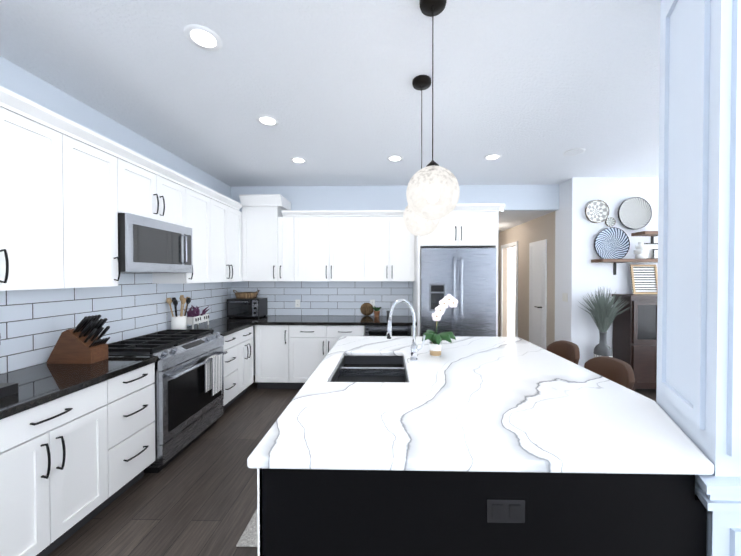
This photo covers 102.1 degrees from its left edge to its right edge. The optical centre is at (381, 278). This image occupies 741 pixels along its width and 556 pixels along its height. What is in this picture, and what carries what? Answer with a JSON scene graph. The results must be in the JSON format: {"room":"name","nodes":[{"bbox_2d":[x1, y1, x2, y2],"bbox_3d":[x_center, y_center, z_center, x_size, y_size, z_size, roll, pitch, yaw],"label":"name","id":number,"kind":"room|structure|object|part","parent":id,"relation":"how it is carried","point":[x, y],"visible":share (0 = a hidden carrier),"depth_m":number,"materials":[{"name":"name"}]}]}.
{"room":"kitchen","nodes":[
{"label":"kitchen","id":0,"kind":"room"},
{"bbox_2d":[0,56,230,370],"bbox_3d":[-2.416,0.079,0.618,0.100,2.870,8.070,0,1,1],"label":"wall","id":1,"kind":"structure","parent":0,"point":[16,79],"depth_m":2.41,"materials":[{"name":"white paint"}]},
{"bbox_2d":[0,86,79,290],"bbox_3d":[-2.168,-0.459,1.521,0.351,1.044,0.822,0,1,1],"label":"upper cabinet","id":2,"kind":"object","parent":1,"relation":"attached to","point":[70,190],"depth_m":1.73,"materials":[{"name":"white paint"}]},
{"bbox_2d":[76,126,120,287],"bbox_3d":[-2.157,-0.465,2.031,0.351,1.044,0.441,0,1,1],"label":"upper cabinet","id":3,"kind":"object","parent":1,"relation":"attached to","point":[97,159],"depth_m":2.10,"materials":[{"name":"white paint"}]},
{"bbox_2d":[0,273,230,373],"bbox_3d":[-2.323,0.246,2.468,0.001,0.665,4.170,0,1,1],"label":"tile backsplash","id":4,"kind":"structure","parent":1,"relation":"attached to","point":[35,324],"depth_m":2.42,"materials":[{"name":"white tile"}]},
{"bbox_2d":[120,146,187,226],"bbox_3d":[-2.144,-0.751,2.628,0.351,0.484,0.760,0,1,1],"label":"upper cabinet","id":5,"kind":"object","parent":1,"relation":"attached to","point":[148,189],"depth_m":2.56,"materials":[{"name":"white paint"}]},
{"bbox_2d":[118,213,192,272],"bbox_3d":[-2.088,-0.279,2.632,0.460,0.448,0.748,0,1,1],"label":"microwave","id":6,"kind":"object","parent":5,"relation":"attached to","point":[147,245],"visible":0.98,"depth_m":2.49,"materials":[{"name":"silver metal"}]},
{"bbox_2d":[152,178,215,283],"bbox_3d":[-2.130,-0.478,3.249,0.351,1.044,0.476,0,1,1],"label":"upper cabinet","id":7,"kind":"object","parent":1,"relation":"attached to","point":[201,200],"depth_m":3.24,"materials":[{"name":"white paint"}]},
{"bbox_2d":[216,194,242,281],"bbox_3d":[-2.119,-0.484,3.768,0.351,1.044,0.805,0,1,1],"label":"upper cabinet","id":8,"kind":"object","parent":1,"relation":"attached to","point":[228,215],"depth_m":3.81,"materials":[{"name":"white paint"}]},
{"bbox_2d":[0,0,660,186],"bbox_3d":[1.134,-1.405,0.524,7.200,0.100,8.070,0,1,1],"label":"ceiling","id":9,"kind":"structure","parent":0,"point":[531,92],"depth_m":2.08,"materials":[{"name":"white paint"}]},
{"bbox_2d":[184,24,221,50],"bbox_3d":[-1.008,-1.365,1.699,0.190,0.006,0.190,0,1,1],"label":"recessed light","id":10,"kind":"object","parent":9,"relation":"in","point":[203,37],"visible":1,"depth_m":1.69,"materials":[{"name":"white plastic"}]},
{"bbox_2d":[256,115,278,125],"bbox_3d":[-0.986,-1.375,2.603,0.190,0.006,0.190,0,1,1],"label":"recessed light","id":11,"kind":"object","parent":9,"relation":"in","point":[267,120],"visible":1,"depth_m":2.59,"materials":[{"name":"white plastic"}]},
{"bbox_2d":[290,157,306,163],"bbox_3d":[-0.966,-1.385,3.496,0.190,0.006,0.190,0,1,1],"label":"recessed light","id":12,"kind":"object","parent":9,"relation":"in","point":[299,160],"visible":1,"depth_m":3.50,"materials":[{"name":"white"}]},
{"bbox_2d":[387,155,402,161],"bbox_3d":[0.161,-1.385,3.441,0.190,0.006,0.190,0,1,1],"label":"recessed light","id":13,"kind":"object","parent":9,"relation":"in","point":[394,158],"visible":1,"depth_m":3.44,"materials":[{"name":"white plastic"}]},
{"bbox_2d":[403,75,439,235],"bbox_3d":[0.282,-0.835,2.079,0.260,1.074,0.260,0,1,1],"label":"pendant light","id":14,"kind":"object","parent":9,"relation":"hanging from","point":[415,225],"visible":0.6,"depth_m":2.02,"materials":[{"name":"white glass"}]},
{"bbox_3d":[0.282,-0.428,2.084,0.260,0.260,0.260,0,1,1],"label":"globe","id":15,"kind":"part","parent":14,"relation":"part of"},
{"bbox_3d":[0.282,-0.963,2.078,0.132,0.818,0.132,0,1,1],"label":"canopy cord","id":16,"kind":"part","parent":14,"relation":"part of","materials":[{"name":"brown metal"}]},
{"bbox_2d":[406,0,459,220],"bbox_3d":[0.254,-0.828,1.471,0.260,1.074,0.260,0,1,1],"label":"pendant light","id":17,"kind":"object","parent":9,"relation":"hanging from","point":[432,191],"visible":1,"depth_m":1.39,"materials":[{"name":"white glass"}]},
{"bbox_3d":[0.254,-0.421,1.475,0.260,0.260,0.260,0,1,1],"label":"globe","id":18,"kind":"part","parent":17,"relation":"part of"},
{"bbox_3d":[0.254,-0.956,1.469,0.132,0.818,0.132,0,1,1],"label":"canopy cord","id":19,"kind":"part","parent":17,"relation":"part of","materials":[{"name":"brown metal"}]},
{"bbox_2d":[484,154,500,160],"bbox_3d":[1.267,-1.384,3.401,0.190,0.006,0.190,0,1,1],"label":"recessed light","id":20,"kind":"object","parent":9,"relation":"in","point":[489,157],"visible":1,"depth_m":3.40,"materials":[{"name":"white"}]},
{"bbox_2d":[563,148,585,155],"bbox_3d":[2.107,-1.382,3.264,0.208,0.008,0.208,0,1,1],"label":"ceiling speaker","id":21,"kind":"object","parent":9,"relation":"attached to","point":[575,151],"visible":0.96,"depth_m":3.26,"materials":[{"name":"white plastic"}]},
{"bbox_2d":[47,375,655,555],"bbox_3d":[1.186,1.512,2.971,7.200,0.050,12.900,0,1,1],"label":"floor","id":22,"kind":"structure","parent":0,"point":[198,497],"depth_m":2.01,"materials":[{"name":"brown wood"}]},
{"bbox_2d":[0,378,111,555],"bbox_3d":[-2.033,1.067,1.532,0.621,0.874,0.709,0,1,1],"label":"base cabinet","id":23,"kind":"object","parent":22,"relation":"on","point":[71,464],"depth_m":1.58,"materials":[{"name":"white paint"}]},
{"bbox_2d":[0,322,254,419],"bbox_3d":[-2.006,0.601,2.164,0.648,0.039,3.469,0,1,1],"label":"countertop","id":24,"kind":"structure","parent":23,"relation":"on","point":[40,384],"depth_m":1.81,"materials":[{"name":"black stone"}]},
{"bbox_2d":[0,335,17,397],"bbox_3d":[-2.018,0.406,1.438,0.300,0.365,0.220,0,1,1],"label":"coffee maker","id":25,"kind":"object","parent":24,"relation":"on","point":[7,389],"visible":1,"depth_m":1.51,"materials":[{"name":"black plastic"}]},
{"bbox_2d":[47,314,109,363],"bbox_3d":[-2.129,0.419,2.116,0.338,0.324,0.130,0,1,1],"label":"knife block","id":26,"kind":"object","parent":24,"relation":"on","point":[82,342],"visible":1,"depth_m":2.06,"materials":[{"name":"brown wood"}]},
{"bbox_2d":[166,295,190,328],"bbox_3d":[-2.199,0.374,3.251,0.221,0.388,0.222,0,1,1],"label":"utensil crock","id":27,"kind":"object","parent":24,"relation":"on","point":[179,321],"visible":0.88,"depth_m":3.21,"materials":[{"name":"white ceramic"}]},
{"bbox_2d":[183,305,208,328],"bbox_3d":[-2.190,0.437,3.528,0.216,0.256,0.314,0,1,1],"label":"planter","id":28,"kind":"object","parent":24,"relation":"on","point":[193,317],"visible":0.94,"depth_m":3.48,"materials":[{"name":"white ceramic"}]},
{"bbox_2d":[112,363,154,501],"bbox_3d":[-2.022,1.061,2.047,0.621,0.874,0.444,0,1,1],"label":"base cabinet","id":29,"kind":"object","parent":22,"relation":"on","point":[133,392],"depth_m":2.06,"materials":[{"name":"white paint"}]},
{"bbox_2d":[107,329,227,472],"bbox_3d":[-1.927,1.010,2.698,0.708,0.962,0.850,0,1,1],"label":"steel gas range","id":30,"kind":"object","parent":22,"relation":"on","point":[189,381],"visible":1,"depth_m":2.54,"materials":[{"name":"grey metal"}]},
{"bbox_2d":[205,354,221,395],"bbox_3d":[-1.589,0.911,2.840,0.040,0.355,0.210,0,1,1],"label":"towel","id":31,"kind":"object","parent":30,"relation":"hanging from","point":[213,367],"depth_m":2.82,"materials":[{"name":"white fabric"}]},
{"bbox_2d":[222,330,243,410],"bbox_3d":[-1.994,1.046,3.356,0.621,0.874,0.446,0,1,1],"label":"base cabinet","id":32,"kind":"object","parent":22,"relation":"on","point":[233,361],"depth_m":3.41,"materials":[{"name":"white paint"}]},
{"bbox_2d":[236,509,257,546],"bbox_3d":[-0.614,1.489,2.290,0.370,0.011,1.240,0,1,1],"label":"floor mat","id":33,"kind":"object","parent":22,"relation":"on","point":[249,537],"visible":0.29,"depth_m":1.74,"materials":[{"name":"grey fabric"}]},
{"bbox_2d":[243,326,253,392],"bbox_3d":[-1.986,1.042,3.725,0.621,0.874,0.412,0,1,1],"label":"base cabinet","id":34,"kind":"object","parent":22,"relation":"on","point":[248,332],"depth_m":3.78,"materials":[{"name":"white paint"}]},
{"bbox_2d":[255,325,294,388],"bbox_3d":[-1.399,1.036,4.230,0.524,0.874,0.621,0,1,1],"label":"base cabinet","id":35,"kind":"object","parent":22,"relation":"on","point":[289,356],"depth_m":3.93,"materials":[{"name":"white paint"}]},
{"bbox_2d":[295,325,364,388],"bbox_3d":[-0.736,1.036,4.215,1.053,0.874,0.621,0,1,1],"label":"base cabinet","id":36,"kind":"object","parent":22,"relation":"on","point":[313,343],"depth_m":3.92,"materials":[{"name":"white paint"}]},
{"bbox_2d":[209,316,416,325],"bbox_3d":[-0.909,0.578,4.201,2.753,0.039,0.648,0,1,1],"label":"countertop","id":37,"kind":"structure","parent":36,"relation":"on","point":[338,320],"depth_m":4.04,"materials":[{"name":"black stone"}]},
{"bbox_2d":[227,298,267,317],"bbox_3d":[-1.954,0.421,4.364,0.460,0.270,0.342,0,1,1],"label":"toaster oven","id":38,"kind":"object","parent":37,"relation":"on","point":[254,307],"visible":0.98,"depth_m":4.23,"materials":[{"name":"black metal"}]},
{"bbox_2d":[233,290,259,298],"bbox_3d":[-1.974,0.221,4.384,0.381,0.126,0.320,0,1,1],"label":"basket","id":39,"kind":"object","parent":38,"relation":"on","point":[244,295],"visible":1,"depth_m":4.27,"materials":[{"name":"brown wicker"}]},
{"bbox_2d":[365,325,410,335],"bbox_3d":[0.097,1.032,4.169,0.596,0.860,0.674,0,1,1],"label":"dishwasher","id":40,"kind":"object","parent":22,"relation":"on","point":[382,330],"visible":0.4,"depth_m":3.88,"materials":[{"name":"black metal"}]},
{"bbox_2d":[420,248,495,336],"bbox_3d":[0.975,0.536,4.075,0.930,1.854,0.801,0,1,1],"label":"fridge","id":41,"kind":"object","parent":22,"relation":"on","point":[465,278],"visible":0.52,"depth_m":3.73,"materials":[{"name":"grey metal"}]},
{"bbox_2d":[413,203,504,336],"bbox_3d":[1.004,0.270,4.096,1.070,2.410,0.768,0,1,1],"label":"tall cabinet","id":42,"kind":"object","parent":22,"relation":"on","point":[467,225],"visible":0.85,"depth_m":3.77,"materials":[{"name":"white paint"}]},
{"bbox_2d":[257,471,706,555],"bbox_3d":[0.453,1.059,1.968,1.702,0.879,1.959,0,1,1],"label":"kitchen island","id":43,"kind":"object","parent":22,"relation":"on","point":[300,513],"depth_m":1.00,"materials":[{"name":"black paint"}]},
{"bbox_2d":[247,335,713,478],"bbox_3d":[0.455,0.599,1.967,1.762,0.040,2.000,0,1,1],"label":"island countertop","id":44,"kind":"structure","parent":43,"relation":"on","point":[374,405],"depth_m":1.25,"materials":[{"name":"white stone"}]},
{"bbox_2d":[330,356,407,381],"bbox_3d":[-0.067,0.735,2.035,0.485,0.231,0.690,0,1,1],"label":"sink","id":45,"kind":"object","parent":44,"relation":"in","point":[350,368],"depth_m":2.11,"materials":[{"name":"black metal"}]},
{"bbox_2d":[387,299,425,361],"bbox_3d":[0.176,0.359,2.115,0.276,0.436,0.060,0,1,1],"label":"faucet","id":46,"kind":"object","parent":44,"relation":"on","point":[414,349],"depth_m":2.10,"materials":[{"name":"silver metal"}]},
{"bbox_2d":[422,294,457,356],"bbox_3d":[0.433,0.342,2.216,0.269,0.465,0.288,0,1,1],"label":"potted orchid","id":47,"kind":"object","parent":44,"relation":"on","point":[435,343],"visible":1,"depth_m":2.20,"materials":[{"name":"plant"}]},
{"bbox_2d":[547,340,579,364],"bbox_3d":[1.460,1.025,2.640,0.443,0.935,0.429,0,1,1],"label":"bar stool","id":48,"kind":"object","parent":22,"relation":"on","point":[567,350],"visible":0.15,"depth_m":2.64,"materials":[{"name":"brown leather"}]},
{"bbox_2d":[580,287,628,357],"bbox_3d":[2.887,0.779,3.875,0.643,1.394,0.317,0,1,1],"label":"potted plant","id":49,"kind":"object","parent":22,"relation":"on","point":[604,314],"visible":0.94,"depth_m":3.84,"materials":[{"name":"green plant foliage"},{"name":"grey ceramic"}]},
{"bbox_2d":[584,356,634,389],"bbox_3d":[1.448,1.031,2.100,0.443,0.935,0.429,0,1,1],"label":"bar stool","id":50,"kind":"object","parent":22,"relation":"on","point":[618,371],"visible":0.17,"depth_m":2.09,"materials":[{"name":"brown leather"}]},
{"bbox_2d":[612,294,656,390],"bbox_3d":[3.707,0.842,3.927,1.100,1.270,0.338,0,1,1],"label":"hutch","id":51,"kind":"object","parent":22,"relation":"on","point":[635,336],"visible":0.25,"depth_m":3.79,"materials":[{"name":"brown wood"}]},
{"bbox_2d":[630,265,657,293],"bbox_3d":[3.539,0.006,4.018,0.340,0.400,0.080,0,1,1],"label":"picture frame","id":52,"kind":"object","parent":51,"relation":"on","point":[644,279],"visible":0.9,"depth_m":4.02,"materials":[{"name":"brown wood"}]},
{"bbox_2d":[656,0,740,555],"bbox_3d":[1.355,0.072,1.189,0.686,2.870,0.559,0,1,1],"label":"paneled column","id":53,"kind":"structure","parent":22,"relation":"on","point":[698,394],"depth_m":1.02,"materials":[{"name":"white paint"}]},
{"bbox_2d":[231,184,558,374],"bbox_3d":[0.180,0.035,4.547,4.920,2.870,0.100,0,1,1],"label":"wall","id":54,"kind":"structure","parent":0,"point":[529,197],"depth_m":4.49,"materials":[{"name":"white paint"}]},
{"bbox_2d":[239,194,290,280],"bbox_3d":[-1.651,-0.561,4.338,0.556,1.185,0.381,0,1,1],"label":"upper cabinet","id":55,"kind":"object","parent":54,"relation":"attached to","point":[282,240],"depth_m":4.16,"materials":[{"name":"white paint"}]},
{"bbox_2d":[283,214,298,280],"bbox_3d":[-1.291,-0.419,4.347,0.285,0.900,0.351,0,1,1],"label":"upper cabinet","id":56,"kind":"object","parent":54,"relation":"attached to","point":[290,221],"depth_m":4.17,"materials":[{"name":"white paint"}]},
{"bbox_2d":[231,281,412,315],"bbox_3d":[-0.902,0.282,4.520,2.757,0.545,0.001,0,1,1],"label":"tile backsplash","id":57,"kind":"structure","parent":54,"relation":"attached to","point":[332,298],"depth_m":4.52,"materials":[{"name":"white tile"}]},
{"bbox_2d":[295,300,299,306],"bbox_3d":[-1.261,0.370,4.523,0.072,0.116,0.008,0,1,1],"label":"outlet","id":58,"kind":"object","parent":57,"relation":"attached to","point":[297,303],"visible":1,"depth_m":4.52,"materials":[{"name":"white plastic"}]},
{"bbox_2d":[299,214,370,280],"bbox_3d":[-0.720,-0.419,4.334,1.101,0.900,0.351,0,1,1],"label":"upper cabinet","id":59,"kind":"object","parent":54,"relation":"attached to","point":[332,247],"depth_m":4.16,"materials":[{"name":"white paint"}]},
{"bbox_2d":[371,214,414,280],"bbox_3d":[0.090,-0.418,4.317,0.761,0.900,0.351,0,1,1],"label":"upper cabinet","id":60,"kind":"object","parent":54,"relation":"attached to","point":[392,245],"depth_m":4.15,"materials":[{"name":"white paint"}]},
{"bbox_2d":[498,211,553,232],"bbox_3d":[2.083,-1.108,6.959,1.420,0.100,4.830,0,1,1],"label":"ceiling","id":61,"kind":"structure","parent":0,"point":[508,220],"depth_m":5.04,"materials":[{"name":"white paint"}]},
{"bbox_2d":[498,211,554,349],"bbox_3d":[2.743,0.192,6.959,0.100,2.500,4.830,0,1,1],"label":"wall","id":62,"kind":"structure","parent":0,"point":[525,234],"depth_m":5.60,"materials":[{"name":"beige paint"}]},
{"bbox_2d":[500,239,546,349],"bbox_3d":[2.627,0.361,5.728,0.075,2.190,1.900,0,1,1],"label":"door frame","id":63,"kind":"structure","parent":62,"relation":"attached to","point":[537,289],"depth_m":5.10,"materials":[{"name":"white wood"}]},
{"bbox_2d":[555,177,658,366],"bbox_3d":[3.726,0.037,4.313,2.180,2.870,0.414,0,1,1],"label":"wall","id":64,"kind":"structure","parent":0,"point":[579,275],"depth_m":4.12,"materials":[{"name":"white paint"}]},
{"bbox_2d":[562,293,567,301],"bbox_3d":[2.628,0.263,4.277,0.009,0.120,0.120,0,1,1],"label":"light switch","id":65,"kind":"object","parent":64,"relation":"attached to","point":[565,297],"visible":1,"depth_m":4.26,"materials":[{"name":"white plastic"}]},
{"bbox_2d":[585,200,608,222],"bbox_3d":[2.941,-0.918,4.085,0.310,0.310,0.049,0,1,1],"label":"basket","id":66,"kind":"object","parent":64,"relation":"attached to","point":[596,211],"visible":1,"depth_m":4.08,"materials":[{"name":"white wicker"}]},
{"bbox_2d":[605,217,615,226],"bbox_3d":[3.137,-0.778,4.095,0.126,0.126,0.024,0,1,1],"label":"hanging basket","id":67,"kind":"object","parent":64,"relation":"attached to","point":[610,222],"visible":1,"depth_m":4.10,"materials":[{"name":"white wicker"}]},
{"bbox_2d":[594,227,629,258],"bbox_3d":[3.137,-0.469,4.082,0.464,0.464,0.056,0,1,1],"label":"basket","id":68,"kind":"object","parent":64,"relation":"attached to","point":[612,243],"visible":0.88,"depth_m":4.08,"materials":[{"name":"blue wicker"}]},
{"bbox_2d":[591,231,657,274],"bbox_3d":[3.474,-0.339,3.994,1.170,0.570,0.220,0,1,1],"label":"wall shelf","id":69,"kind":"object","parent":64,"relation":"attached to","point":[652,234],"visible":0.54,"depth_m":3.92,"materials":[{"name":"brown wood"}]},
{"bbox_2d":[634,242,652,258],"bbox_3d":[3.448,-0.377,3.970,0.149,0.225,0.149,0,1,-5],"label":"figurine","id":70,"kind":"object","parent":69,"relation":"on","point":[643,250],"depth_m":3.95,"materials":[{"name":"white ceramic"}]},
{"bbox_2d":[653,248,657,258],"bbox_3d":[3.835,-0.335,4.036,0.330,0.140,0.014,0,1,1],"label":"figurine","id":71,"kind":"object","parent":69,"relation":"on","point":[655,250],"depth_m":4.04,"materials":[{"name":"white ceramic"}]},
{"bbox_2d":[618,197,651,228],"bbox_3d":[3.440,-0.890,4.071,0.436,0.436,0.056,0,1,1],"label":"basket","id":72,"kind":"object","parent":64,"relation":"attached to","point":[634,212],"visible":1,"depth_m":4.07,"materials":[{"name":"white wicker"}]}
]}

